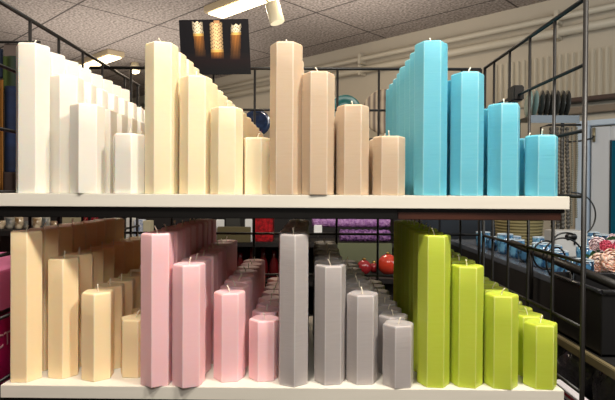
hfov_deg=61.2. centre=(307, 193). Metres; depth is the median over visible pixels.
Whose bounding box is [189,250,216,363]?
pillar candle
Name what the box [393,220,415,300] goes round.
pillar candle
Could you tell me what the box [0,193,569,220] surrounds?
shelf
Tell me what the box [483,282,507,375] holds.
pillar candle
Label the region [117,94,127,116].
pillar candle
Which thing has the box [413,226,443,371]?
pillar candle
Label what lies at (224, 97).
pillar candle
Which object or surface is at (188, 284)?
pillar candle
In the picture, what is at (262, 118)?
round dish
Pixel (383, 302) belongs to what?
pillar candle
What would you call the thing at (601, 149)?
door
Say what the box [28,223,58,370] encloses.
pillar candle
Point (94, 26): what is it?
ceiling
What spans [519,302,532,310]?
pillar candle
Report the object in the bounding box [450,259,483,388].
pillar candle
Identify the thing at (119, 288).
pillar candle
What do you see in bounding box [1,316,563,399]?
shelf
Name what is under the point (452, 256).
pillar candle
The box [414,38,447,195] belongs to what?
pillar candle
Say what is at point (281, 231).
pillar candle
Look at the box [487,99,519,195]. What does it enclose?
pillar candle
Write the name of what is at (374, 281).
pillar candle
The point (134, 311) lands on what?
pillar candle
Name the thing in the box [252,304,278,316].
pillar candle
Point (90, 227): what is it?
pillar candle
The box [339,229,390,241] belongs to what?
bolster
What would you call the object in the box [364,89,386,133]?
round dish
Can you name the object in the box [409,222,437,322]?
pillar candle
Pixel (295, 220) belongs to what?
pillar candle
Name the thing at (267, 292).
pillar candle
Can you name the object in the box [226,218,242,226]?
carton
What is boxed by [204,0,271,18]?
ceiling light
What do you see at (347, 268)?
pillar candle
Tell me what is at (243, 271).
pillar candle
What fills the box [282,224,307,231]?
pillar candle
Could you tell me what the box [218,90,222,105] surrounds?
pillar candle
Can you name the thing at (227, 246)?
pillar candle
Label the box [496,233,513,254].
glass tumbler
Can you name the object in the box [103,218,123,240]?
pillar candle
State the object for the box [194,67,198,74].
pillar candle
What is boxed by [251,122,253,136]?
pillar candle
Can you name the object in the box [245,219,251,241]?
price card
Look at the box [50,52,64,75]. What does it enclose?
pillar candle
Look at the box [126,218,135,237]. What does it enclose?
stack
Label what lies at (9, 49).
wall
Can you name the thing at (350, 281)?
pillar candle
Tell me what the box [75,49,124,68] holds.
ceiling light
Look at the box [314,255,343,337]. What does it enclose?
pillar candle
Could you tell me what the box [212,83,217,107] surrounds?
pillar candle
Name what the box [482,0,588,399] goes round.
grid panel
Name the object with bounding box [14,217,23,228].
glass
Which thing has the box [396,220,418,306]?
pillar candle
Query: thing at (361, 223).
bolster
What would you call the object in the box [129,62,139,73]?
ceiling spotlight
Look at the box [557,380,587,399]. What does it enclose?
striped cloth
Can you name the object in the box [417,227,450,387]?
pillar candle
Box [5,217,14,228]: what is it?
glass
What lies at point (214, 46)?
poster
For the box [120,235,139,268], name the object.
pillar candle
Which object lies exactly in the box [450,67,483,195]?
pillar candle
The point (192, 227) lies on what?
pillar candle
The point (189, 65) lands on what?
pillar candle
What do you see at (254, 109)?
grid panel
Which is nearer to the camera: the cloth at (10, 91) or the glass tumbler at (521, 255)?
the glass tumbler at (521, 255)
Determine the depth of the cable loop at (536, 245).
1.52 m
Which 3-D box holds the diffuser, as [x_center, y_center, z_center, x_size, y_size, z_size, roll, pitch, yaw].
[-2.295,-1.305,5.376,1.290,0.014,0.130,1,1,43]
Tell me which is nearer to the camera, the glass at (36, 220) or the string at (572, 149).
the glass at (36, 220)
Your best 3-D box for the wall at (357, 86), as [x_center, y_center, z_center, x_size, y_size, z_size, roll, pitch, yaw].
[-0.676,-0.055,5.833,19.000,2.600,0.100,1,1,43]
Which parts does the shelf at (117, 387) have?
rail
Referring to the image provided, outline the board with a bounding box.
[338,243,391,263]
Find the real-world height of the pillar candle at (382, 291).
0.124 m
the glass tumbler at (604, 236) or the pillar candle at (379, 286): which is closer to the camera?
the pillar candle at (379, 286)
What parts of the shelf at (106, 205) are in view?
rail, rail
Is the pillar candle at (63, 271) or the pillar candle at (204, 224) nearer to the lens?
the pillar candle at (63, 271)
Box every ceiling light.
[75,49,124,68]
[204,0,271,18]
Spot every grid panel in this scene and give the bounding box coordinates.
[0,0,139,382]
[88,66,481,315]
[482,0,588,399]
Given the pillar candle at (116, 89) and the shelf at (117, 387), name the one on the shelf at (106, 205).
the pillar candle at (116, 89)
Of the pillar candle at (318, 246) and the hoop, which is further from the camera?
the hoop
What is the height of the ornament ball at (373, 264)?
0.052 m
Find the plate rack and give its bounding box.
[520,115,579,228]
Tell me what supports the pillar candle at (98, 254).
on the shelf at (117, 387)
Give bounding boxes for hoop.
[571,192,595,232]
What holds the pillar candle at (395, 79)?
on the shelf at (106, 205)
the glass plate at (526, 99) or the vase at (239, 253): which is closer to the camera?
the vase at (239, 253)
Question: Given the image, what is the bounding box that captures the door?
[575,118,614,233]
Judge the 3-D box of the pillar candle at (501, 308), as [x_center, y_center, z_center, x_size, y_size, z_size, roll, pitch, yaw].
[0.362,0.266,0.972,0.059,0.182,0.059,0,1,0]
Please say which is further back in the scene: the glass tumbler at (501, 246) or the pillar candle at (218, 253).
the glass tumbler at (501, 246)
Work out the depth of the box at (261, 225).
2.50 m
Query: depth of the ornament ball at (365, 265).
2.23 m
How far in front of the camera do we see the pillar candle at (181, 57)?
1.02 m
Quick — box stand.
[0,225,41,251]
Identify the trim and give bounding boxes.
[568,103,614,114]
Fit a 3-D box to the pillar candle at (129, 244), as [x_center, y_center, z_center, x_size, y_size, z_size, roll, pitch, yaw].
[-0.472,0.229,1.324,0.060,0.240,0.057,0,1,-2]
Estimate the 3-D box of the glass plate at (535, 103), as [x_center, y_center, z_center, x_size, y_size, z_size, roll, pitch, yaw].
[1.300,-0.511,2.988,0.024,0.164,0.164,0,1,8]
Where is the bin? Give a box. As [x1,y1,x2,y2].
[548,272,614,356]
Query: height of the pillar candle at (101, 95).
0.237 m
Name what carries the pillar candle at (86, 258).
on the shelf at (117, 387)
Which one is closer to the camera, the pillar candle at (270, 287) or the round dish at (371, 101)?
the pillar candle at (270, 287)
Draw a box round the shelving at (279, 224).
[0,217,397,314]
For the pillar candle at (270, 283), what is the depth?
1.37 m
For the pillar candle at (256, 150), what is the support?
on the shelf at (106, 205)
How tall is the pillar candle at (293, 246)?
0.291 m
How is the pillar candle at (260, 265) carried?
on the shelf at (117, 387)
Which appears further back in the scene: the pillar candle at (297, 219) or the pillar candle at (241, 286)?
the pillar candle at (297, 219)
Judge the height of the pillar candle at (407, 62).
0.296 m
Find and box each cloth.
[0,49,2,77]
[0,80,2,189]
[3,56,15,89]
[3,172,15,189]
[4,86,15,171]
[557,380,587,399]
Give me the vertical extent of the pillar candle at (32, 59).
0.289 m
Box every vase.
[237,251,243,266]
[249,247,255,258]
[260,247,268,278]
[269,249,278,277]
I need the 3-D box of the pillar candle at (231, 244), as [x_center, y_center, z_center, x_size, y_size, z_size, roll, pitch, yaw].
[-0.220,0.233,1.344,0.057,0.234,0.060,0,1,2]
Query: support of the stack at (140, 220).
on the shelving at (279, 224)
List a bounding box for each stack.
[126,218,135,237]
[134,219,145,236]
[143,220,153,231]
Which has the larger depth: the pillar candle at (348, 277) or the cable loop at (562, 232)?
the cable loop at (562, 232)
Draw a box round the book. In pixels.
[217,227,250,241]
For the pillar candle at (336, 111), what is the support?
on the shelf at (106, 205)
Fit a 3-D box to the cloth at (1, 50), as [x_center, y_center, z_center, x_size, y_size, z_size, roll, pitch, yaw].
[-1.326,-0.553,2.211,0.066,0.123,0.017,0,1,0]
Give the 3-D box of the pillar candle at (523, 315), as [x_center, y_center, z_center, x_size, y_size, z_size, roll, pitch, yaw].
[0.437,0.292,1.036,0.060,0.130,0.056,0,1,0]
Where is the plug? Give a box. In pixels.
[565,233,576,240]
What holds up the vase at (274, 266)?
on the shelving at (279, 224)
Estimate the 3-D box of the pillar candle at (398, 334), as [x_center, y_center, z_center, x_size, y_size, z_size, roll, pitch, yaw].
[0.170,0.294,0.974,0.060,0.124,0.057,0,1,0]
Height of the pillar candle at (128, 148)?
0.124 m
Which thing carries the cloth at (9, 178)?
hanging from the wall at (9, 49)
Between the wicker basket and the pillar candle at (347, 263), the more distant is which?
the wicker basket
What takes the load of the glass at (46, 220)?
on the stand
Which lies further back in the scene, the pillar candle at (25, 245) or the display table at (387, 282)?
the display table at (387, 282)
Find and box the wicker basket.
[494,220,543,244]
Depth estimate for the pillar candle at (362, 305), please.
0.97 m
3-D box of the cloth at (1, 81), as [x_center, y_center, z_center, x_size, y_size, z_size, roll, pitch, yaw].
[-1.292,-0.242,2.153,0.068,0.455,0.017,0,1,0]
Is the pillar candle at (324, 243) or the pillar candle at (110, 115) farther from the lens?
the pillar candle at (324, 243)
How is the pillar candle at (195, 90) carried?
on the shelf at (106, 205)
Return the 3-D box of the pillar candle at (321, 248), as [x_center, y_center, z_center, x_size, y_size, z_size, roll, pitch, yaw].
[0.045,0.237,1.236,0.060,0.232,0.057,0,1,2]
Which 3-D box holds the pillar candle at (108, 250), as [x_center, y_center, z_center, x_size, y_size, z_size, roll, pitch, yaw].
[-0.474,0.231,1.198,0.060,0.239,0.057,0,1,-1]
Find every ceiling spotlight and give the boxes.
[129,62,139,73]
[265,0,283,25]
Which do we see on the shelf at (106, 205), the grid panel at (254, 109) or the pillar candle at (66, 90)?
the pillar candle at (66, 90)
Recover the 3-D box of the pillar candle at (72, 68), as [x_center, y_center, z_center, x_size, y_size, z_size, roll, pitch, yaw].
[-0.517,-0.146,1.103,0.060,0.289,0.056,0,1,3]
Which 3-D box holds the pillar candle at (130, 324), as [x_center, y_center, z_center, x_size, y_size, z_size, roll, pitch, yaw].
[-0.337,0.290,1.020,0.060,0.124,0.055,0,1,0]
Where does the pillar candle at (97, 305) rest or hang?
on the shelf at (117, 387)
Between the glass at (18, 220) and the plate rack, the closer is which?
the glass at (18, 220)
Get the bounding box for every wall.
[0,41,41,224]
[3,0,614,236]
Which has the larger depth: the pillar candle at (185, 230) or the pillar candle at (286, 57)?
the pillar candle at (185, 230)
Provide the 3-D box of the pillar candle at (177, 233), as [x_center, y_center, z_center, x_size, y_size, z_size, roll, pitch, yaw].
[-0.280,0.206,1.035,0.055,0.293,0.061,0,1,2]
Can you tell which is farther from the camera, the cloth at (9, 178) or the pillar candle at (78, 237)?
the cloth at (9, 178)
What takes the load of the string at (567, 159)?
hanging from the rod
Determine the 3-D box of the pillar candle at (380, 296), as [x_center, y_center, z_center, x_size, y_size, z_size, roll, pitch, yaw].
[0.170,0.292,1.221,0.060,0.124,0.057,0,1,-3]
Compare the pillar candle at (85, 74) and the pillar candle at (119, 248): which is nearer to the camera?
the pillar candle at (85, 74)
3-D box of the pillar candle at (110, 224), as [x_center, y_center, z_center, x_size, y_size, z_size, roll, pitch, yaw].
[-0.534,0.202,1.364,0.061,0.292,0.053,0,1,0]
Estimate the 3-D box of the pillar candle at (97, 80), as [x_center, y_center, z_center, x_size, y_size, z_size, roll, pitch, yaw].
[-0.515,-0.147,1.227,0.060,0.288,0.056,0,1,3]
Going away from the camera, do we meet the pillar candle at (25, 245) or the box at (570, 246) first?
the pillar candle at (25, 245)
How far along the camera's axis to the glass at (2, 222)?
1.92 m
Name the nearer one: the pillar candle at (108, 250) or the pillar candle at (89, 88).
the pillar candle at (89, 88)
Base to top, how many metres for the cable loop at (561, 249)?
0.091 m
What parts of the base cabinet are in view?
door, door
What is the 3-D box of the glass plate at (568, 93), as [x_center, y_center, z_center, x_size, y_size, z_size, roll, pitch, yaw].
[1.480,-0.510,2.987,0.024,0.164,0.164,0,1,8]
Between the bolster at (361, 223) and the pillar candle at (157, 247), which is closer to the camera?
the pillar candle at (157, 247)
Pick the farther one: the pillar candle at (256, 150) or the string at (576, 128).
the string at (576, 128)
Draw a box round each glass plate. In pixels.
[524,91,532,116]
[531,90,538,114]
[536,90,544,114]
[542,90,549,114]
[547,90,551,114]
[556,90,560,114]
[557,90,565,114]
[563,90,570,114]
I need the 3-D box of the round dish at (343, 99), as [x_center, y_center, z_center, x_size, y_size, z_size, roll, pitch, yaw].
[0.199,-0.439,2.762,0.170,0.170,0.017,0,1,0]
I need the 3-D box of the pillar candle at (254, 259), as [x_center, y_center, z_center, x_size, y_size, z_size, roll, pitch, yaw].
[-0.147,0.261,1.435,0.060,0.178,0.058,0,1,-2]
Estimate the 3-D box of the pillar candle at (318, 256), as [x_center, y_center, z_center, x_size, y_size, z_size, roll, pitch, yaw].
[0.045,0.239,1.113,0.060,0.230,0.057,0,1,0]
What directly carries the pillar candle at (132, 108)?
on the shelf at (106, 205)
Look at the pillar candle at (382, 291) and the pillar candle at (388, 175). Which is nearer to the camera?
the pillar candle at (388, 175)
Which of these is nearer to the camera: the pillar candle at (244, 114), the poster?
the pillar candle at (244, 114)
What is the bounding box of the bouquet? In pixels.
[586,234,614,271]
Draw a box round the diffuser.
[79,55,120,68]
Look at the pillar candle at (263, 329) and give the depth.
0.98 m
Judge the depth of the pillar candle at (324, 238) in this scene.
1.42 m
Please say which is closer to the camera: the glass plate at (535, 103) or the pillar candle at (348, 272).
the pillar candle at (348, 272)
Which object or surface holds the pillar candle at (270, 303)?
on the shelf at (117, 387)
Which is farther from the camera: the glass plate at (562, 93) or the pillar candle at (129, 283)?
the glass plate at (562, 93)
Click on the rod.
(593, 136)
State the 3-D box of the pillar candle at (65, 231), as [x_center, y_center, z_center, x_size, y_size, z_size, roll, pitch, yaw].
[-0.535,0.205,1.117,0.061,0.292,0.053,0,1,3]
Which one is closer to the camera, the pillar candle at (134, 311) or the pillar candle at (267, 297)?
the pillar candle at (134, 311)
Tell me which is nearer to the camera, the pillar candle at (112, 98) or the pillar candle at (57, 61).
the pillar candle at (57, 61)
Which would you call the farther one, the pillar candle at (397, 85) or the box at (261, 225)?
the box at (261, 225)
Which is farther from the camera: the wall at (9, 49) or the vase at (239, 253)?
the vase at (239, 253)
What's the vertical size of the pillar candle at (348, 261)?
0.178 m
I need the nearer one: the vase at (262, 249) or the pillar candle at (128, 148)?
the pillar candle at (128, 148)
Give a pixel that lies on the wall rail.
(604, 97)
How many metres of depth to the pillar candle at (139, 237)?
1.43 m
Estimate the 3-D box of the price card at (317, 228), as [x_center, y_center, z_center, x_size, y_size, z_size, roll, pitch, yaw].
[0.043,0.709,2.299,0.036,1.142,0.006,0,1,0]
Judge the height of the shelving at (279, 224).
1.182 m
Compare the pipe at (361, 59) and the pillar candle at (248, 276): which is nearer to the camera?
the pillar candle at (248, 276)
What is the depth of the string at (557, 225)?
2.88 m
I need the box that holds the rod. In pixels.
[540,124,594,142]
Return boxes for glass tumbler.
[475,231,490,247]
[486,236,496,250]
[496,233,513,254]
[509,239,524,257]
[517,245,531,262]
[532,236,543,241]
[532,242,550,267]
[547,249,568,271]
[570,258,593,270]
[576,245,592,257]
[587,231,599,236]
[594,234,609,244]
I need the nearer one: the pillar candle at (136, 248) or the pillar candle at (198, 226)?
the pillar candle at (198, 226)
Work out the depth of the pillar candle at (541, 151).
0.94 m
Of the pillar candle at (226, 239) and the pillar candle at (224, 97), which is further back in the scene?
the pillar candle at (226, 239)
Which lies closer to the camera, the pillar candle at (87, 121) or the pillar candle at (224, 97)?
the pillar candle at (87, 121)
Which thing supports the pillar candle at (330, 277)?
on the shelf at (117, 387)
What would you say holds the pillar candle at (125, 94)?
on the shelf at (106, 205)
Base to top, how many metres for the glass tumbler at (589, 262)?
0.061 m
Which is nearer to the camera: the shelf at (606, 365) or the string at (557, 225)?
the shelf at (606, 365)
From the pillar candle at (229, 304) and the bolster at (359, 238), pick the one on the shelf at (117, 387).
the pillar candle at (229, 304)
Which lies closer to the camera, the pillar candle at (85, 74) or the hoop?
the pillar candle at (85, 74)
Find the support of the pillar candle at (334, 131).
on the shelf at (106, 205)
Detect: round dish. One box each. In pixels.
[247,111,269,134]
[335,95,359,111]
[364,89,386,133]
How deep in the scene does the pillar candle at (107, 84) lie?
1.28 m
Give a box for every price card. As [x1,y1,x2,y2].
[216,219,223,240]
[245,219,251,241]
[314,225,321,240]
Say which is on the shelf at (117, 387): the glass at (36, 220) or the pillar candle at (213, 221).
the pillar candle at (213, 221)
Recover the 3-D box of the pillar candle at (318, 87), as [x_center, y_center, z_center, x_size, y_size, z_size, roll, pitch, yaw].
[0.020,-0.116,0.967,0.061,0.238,0.054,0,1,0]
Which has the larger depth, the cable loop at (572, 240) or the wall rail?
the wall rail
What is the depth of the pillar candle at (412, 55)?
1.03 m
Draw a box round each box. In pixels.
[0,252,9,314]
[0,312,9,384]
[255,219,273,241]
[544,229,586,256]
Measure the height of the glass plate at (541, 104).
0.164 m
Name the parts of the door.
frame, frame, rail, glass pane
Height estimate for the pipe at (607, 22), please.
0.090 m
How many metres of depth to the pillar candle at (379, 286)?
1.34 m
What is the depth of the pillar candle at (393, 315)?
1.02 m
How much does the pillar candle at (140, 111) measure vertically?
0.237 m
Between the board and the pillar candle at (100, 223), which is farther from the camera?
the board
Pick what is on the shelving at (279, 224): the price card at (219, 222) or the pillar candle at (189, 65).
the price card at (219, 222)
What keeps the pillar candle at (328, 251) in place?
on the shelf at (117, 387)
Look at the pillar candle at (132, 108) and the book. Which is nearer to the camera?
the pillar candle at (132, 108)
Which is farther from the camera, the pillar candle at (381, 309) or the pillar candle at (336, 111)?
the pillar candle at (381, 309)
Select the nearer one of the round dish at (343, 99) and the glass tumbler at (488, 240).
the glass tumbler at (488, 240)
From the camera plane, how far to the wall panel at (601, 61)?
3.46 m
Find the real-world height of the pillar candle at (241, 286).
0.177 m
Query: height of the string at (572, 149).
0.551 m
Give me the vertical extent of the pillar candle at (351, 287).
0.179 m
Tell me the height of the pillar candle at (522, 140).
0.125 m
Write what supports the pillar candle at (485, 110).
on the shelf at (106, 205)
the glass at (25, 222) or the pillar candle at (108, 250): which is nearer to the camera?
the pillar candle at (108, 250)
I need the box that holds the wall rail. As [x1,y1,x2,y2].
[571,93,614,103]
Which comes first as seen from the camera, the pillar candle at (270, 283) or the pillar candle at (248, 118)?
the pillar candle at (248, 118)
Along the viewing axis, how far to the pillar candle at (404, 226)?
1.22 m
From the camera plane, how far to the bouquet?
1.66 m
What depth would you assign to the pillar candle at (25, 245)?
0.97 m
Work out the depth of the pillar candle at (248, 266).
1.31 m
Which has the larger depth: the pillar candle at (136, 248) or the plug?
the plug
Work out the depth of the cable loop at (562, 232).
1.42 m
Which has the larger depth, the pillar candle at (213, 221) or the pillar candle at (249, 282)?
the pillar candle at (213, 221)
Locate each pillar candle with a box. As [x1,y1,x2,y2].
[10,225,41,382]
[16,40,49,192]
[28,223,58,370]
[45,221,72,255]
[48,251,79,378]
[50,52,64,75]
[50,71,83,192]
[59,219,84,251]
[65,59,78,76]
[65,247,92,366]
[70,99,104,193]
[73,218,96,248]
[78,244,103,288]
[79,64,90,82]
[81,284,113,381]
[82,218,104,245]
[84,82,95,103]
[91,73,102,88]
[91,242,113,282]
[93,218,115,243]
[95,278,124,368]
[96,88,107,108]
[100,104,116,192]
[102,239,124,277]
[103,79,112,93]
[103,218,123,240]
[107,273,134,315]
[108,93,117,113]
[111,236,133,273]
[113,84,120,97]
[113,109,127,132]
[113,128,144,193]
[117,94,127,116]
[118,269,140,307]
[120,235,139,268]
[121,88,129,101]
[121,310,140,377]
[122,113,136,133]
[128,102,136,118]
[128,233,140,264]
[129,265,140,273]
[131,307,140,313]
[133,117,144,135]
[137,107,143,121]
[140,226,173,387]
[145,38,177,193]
[154,224,181,263]
[161,221,189,258]
[172,257,205,388]
[173,220,195,254]
[177,218,201,251]
[178,52,185,193]
[179,71,211,193]
[181,253,210,373]
[184,218,206,247]
[186,59,193,75]
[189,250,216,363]
[190,218,210,244]
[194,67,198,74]
[195,246,221,289]
[196,218,215,242]
[200,243,225,284]
[206,240,229,279]
[210,101,242,193]
[211,239,233,274]
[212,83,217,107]
[214,285,244,381]
[215,237,236,270]
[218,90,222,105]
[220,280,249,367]
[223,95,226,105]
[224,275,252,317]
[229,271,254,309]
[233,106,246,137]
[233,266,257,308]
[236,263,259,298]
[241,260,262,296]
[243,133,269,193]
[243,256,264,291]
[247,117,250,136]
[249,312,278,381]
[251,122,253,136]
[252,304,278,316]
[256,298,278,308]
[258,293,278,303]
[262,287,278,295]
[264,283,278,290]
[266,279,278,285]
[267,275,278,282]
[270,39,302,194]
[278,228,307,386]
[280,225,307,233]
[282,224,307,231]
[284,221,308,296]
[286,220,307,225]
[287,219,308,303]
[288,219,308,313]
[302,67,334,194]
[313,242,336,334]
[313,248,339,349]
[314,238,335,243]
[314,240,336,246]
[314,244,338,252]
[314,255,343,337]
[314,259,345,384]
[315,251,341,260]
[334,131,334,193]
[335,111,336,194]
[336,101,368,194]
[343,257,357,263]
[344,260,358,267]
[345,280,373,369]
[346,264,360,270]
[346,268,363,275]
[346,272,367,280]
[346,276,370,285]
[346,287,377,384]
[368,278,381,284]
[369,134,385,194]
[371,281,384,289]
[372,130,404,194]
[374,287,388,294]
[378,291,391,299]
[378,297,396,306]
[378,304,401,316]
[378,309,407,373]
[383,317,413,388]
[386,89,388,135]
[389,83,392,135]
[393,78,396,135]
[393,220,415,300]
[396,73,398,135]
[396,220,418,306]
[399,66,404,136]
[399,221,423,307]
[401,220,426,312]
[404,59,409,194]
[404,221,430,320]
[409,52,414,194]
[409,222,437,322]
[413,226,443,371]
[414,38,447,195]
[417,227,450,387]
[446,80,450,194]
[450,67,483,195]
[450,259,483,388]
[451,252,467,258]
[451,255,474,263]
[483,108,487,195]
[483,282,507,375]
[484,280,498,285]
[484,288,518,389]
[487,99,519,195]
[518,307,542,376]
[519,133,530,195]
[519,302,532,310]
[523,315,556,389]
[524,129,557,195]
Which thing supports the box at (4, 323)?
on the table
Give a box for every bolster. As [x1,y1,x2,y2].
[312,219,390,227]
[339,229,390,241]
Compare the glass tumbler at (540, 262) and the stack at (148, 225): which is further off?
the stack at (148, 225)
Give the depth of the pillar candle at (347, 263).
1.36 m
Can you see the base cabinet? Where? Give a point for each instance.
(445, 226)
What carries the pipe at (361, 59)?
attached to the wall at (357, 86)
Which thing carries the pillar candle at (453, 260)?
on the shelf at (117, 387)
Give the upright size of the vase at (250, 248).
0.150 m
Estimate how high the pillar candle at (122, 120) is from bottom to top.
0.176 m
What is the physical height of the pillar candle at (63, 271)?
0.240 m
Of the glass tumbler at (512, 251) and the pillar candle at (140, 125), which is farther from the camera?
the glass tumbler at (512, 251)
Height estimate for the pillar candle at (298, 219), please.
0.290 m
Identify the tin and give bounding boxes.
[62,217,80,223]
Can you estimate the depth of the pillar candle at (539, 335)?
0.95 m
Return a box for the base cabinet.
[411,220,495,238]
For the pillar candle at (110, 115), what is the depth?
1.01 m
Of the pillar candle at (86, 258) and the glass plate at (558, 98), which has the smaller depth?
the pillar candle at (86, 258)
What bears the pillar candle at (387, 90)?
on the shelf at (106, 205)
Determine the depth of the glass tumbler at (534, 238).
2.31 m
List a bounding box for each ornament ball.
[358,258,370,273]
[371,261,375,272]
[379,252,393,273]
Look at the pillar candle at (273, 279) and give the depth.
1.43 m
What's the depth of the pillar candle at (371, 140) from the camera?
1.03 m
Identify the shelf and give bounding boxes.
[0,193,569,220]
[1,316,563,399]
[490,279,614,399]
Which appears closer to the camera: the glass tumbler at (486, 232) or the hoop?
the hoop
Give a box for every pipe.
[139,2,614,106]
[223,17,614,98]
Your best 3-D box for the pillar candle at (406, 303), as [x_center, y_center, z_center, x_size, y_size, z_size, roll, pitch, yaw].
[0.248,0.208,1.164,0.060,0.293,0.055,0,1,1]
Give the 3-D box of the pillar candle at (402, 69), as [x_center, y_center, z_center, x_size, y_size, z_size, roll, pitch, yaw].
[0.234,-0.146,1.158,0.060,0.296,0.056,0,1,-1]
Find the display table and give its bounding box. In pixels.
[451,239,614,308]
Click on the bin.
(600, 299)
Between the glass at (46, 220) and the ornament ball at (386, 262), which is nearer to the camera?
the glass at (46, 220)
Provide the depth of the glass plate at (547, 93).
2.94 m
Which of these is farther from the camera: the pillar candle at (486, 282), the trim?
the trim
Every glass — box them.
[0,220,5,228]
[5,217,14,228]
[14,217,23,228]
[23,220,32,228]
[32,217,41,227]
[42,217,49,226]
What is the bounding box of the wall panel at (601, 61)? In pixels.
[495,45,614,107]
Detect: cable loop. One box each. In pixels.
[532,240,550,269]
[542,237,580,259]
[545,246,566,272]
[555,232,572,237]
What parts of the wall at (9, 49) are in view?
rail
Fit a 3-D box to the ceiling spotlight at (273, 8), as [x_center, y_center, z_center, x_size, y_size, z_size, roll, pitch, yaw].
[-0.213,-1.166,3.091,0.155,0.326,0.088,0,1,0]
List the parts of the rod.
rod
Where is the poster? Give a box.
[179,19,250,74]
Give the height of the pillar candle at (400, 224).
0.293 m
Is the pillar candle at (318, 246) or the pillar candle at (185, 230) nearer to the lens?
the pillar candle at (185, 230)
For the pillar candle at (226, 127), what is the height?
0.175 m
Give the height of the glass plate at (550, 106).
0.164 m
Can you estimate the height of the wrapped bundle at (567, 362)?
0.128 m
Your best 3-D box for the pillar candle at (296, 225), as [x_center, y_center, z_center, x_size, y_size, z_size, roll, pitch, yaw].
[-0.026,0.207,1.166,0.056,0.291,0.060,0,1,-3]
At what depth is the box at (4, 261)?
1.08 m
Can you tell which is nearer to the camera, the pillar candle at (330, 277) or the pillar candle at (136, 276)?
the pillar candle at (330, 277)
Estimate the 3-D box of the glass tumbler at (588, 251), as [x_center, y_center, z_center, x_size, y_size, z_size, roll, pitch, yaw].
[1.044,0.228,1.952,0.068,0.061,0.067,0,1,0]
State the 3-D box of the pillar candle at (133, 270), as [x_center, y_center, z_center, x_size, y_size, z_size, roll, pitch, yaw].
[-0.401,0.261,1.251,0.057,0.179,0.060,0,1,4]
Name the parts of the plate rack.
post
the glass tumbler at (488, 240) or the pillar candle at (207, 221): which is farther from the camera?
the glass tumbler at (488, 240)
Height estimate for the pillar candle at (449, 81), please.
0.240 m
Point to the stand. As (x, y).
(4, 233)
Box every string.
[555,127,559,228]
[559,127,564,228]
[565,127,570,228]
[570,127,573,225]
[575,127,577,217]
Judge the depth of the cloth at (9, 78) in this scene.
2.20 m
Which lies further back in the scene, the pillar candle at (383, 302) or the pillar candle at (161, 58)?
the pillar candle at (383, 302)
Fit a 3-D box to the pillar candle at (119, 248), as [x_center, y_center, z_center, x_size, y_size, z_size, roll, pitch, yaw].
[-0.472,0.230,1.263,0.060,0.240,0.057,0,1,0]
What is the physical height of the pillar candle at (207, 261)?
0.235 m
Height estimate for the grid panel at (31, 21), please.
1.634 m
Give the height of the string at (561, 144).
0.567 m
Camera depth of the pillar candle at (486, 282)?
1.09 m
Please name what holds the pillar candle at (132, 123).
on the shelf at (106, 205)
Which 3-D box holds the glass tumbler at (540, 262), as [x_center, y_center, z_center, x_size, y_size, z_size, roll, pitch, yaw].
[0.824,0.216,1.828,0.068,0.085,0.067,0,1,0]
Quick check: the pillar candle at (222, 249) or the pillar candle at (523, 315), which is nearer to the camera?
the pillar candle at (523, 315)
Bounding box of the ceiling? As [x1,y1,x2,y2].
[0,0,547,127]
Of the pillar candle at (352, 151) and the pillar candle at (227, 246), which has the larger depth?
the pillar candle at (227, 246)

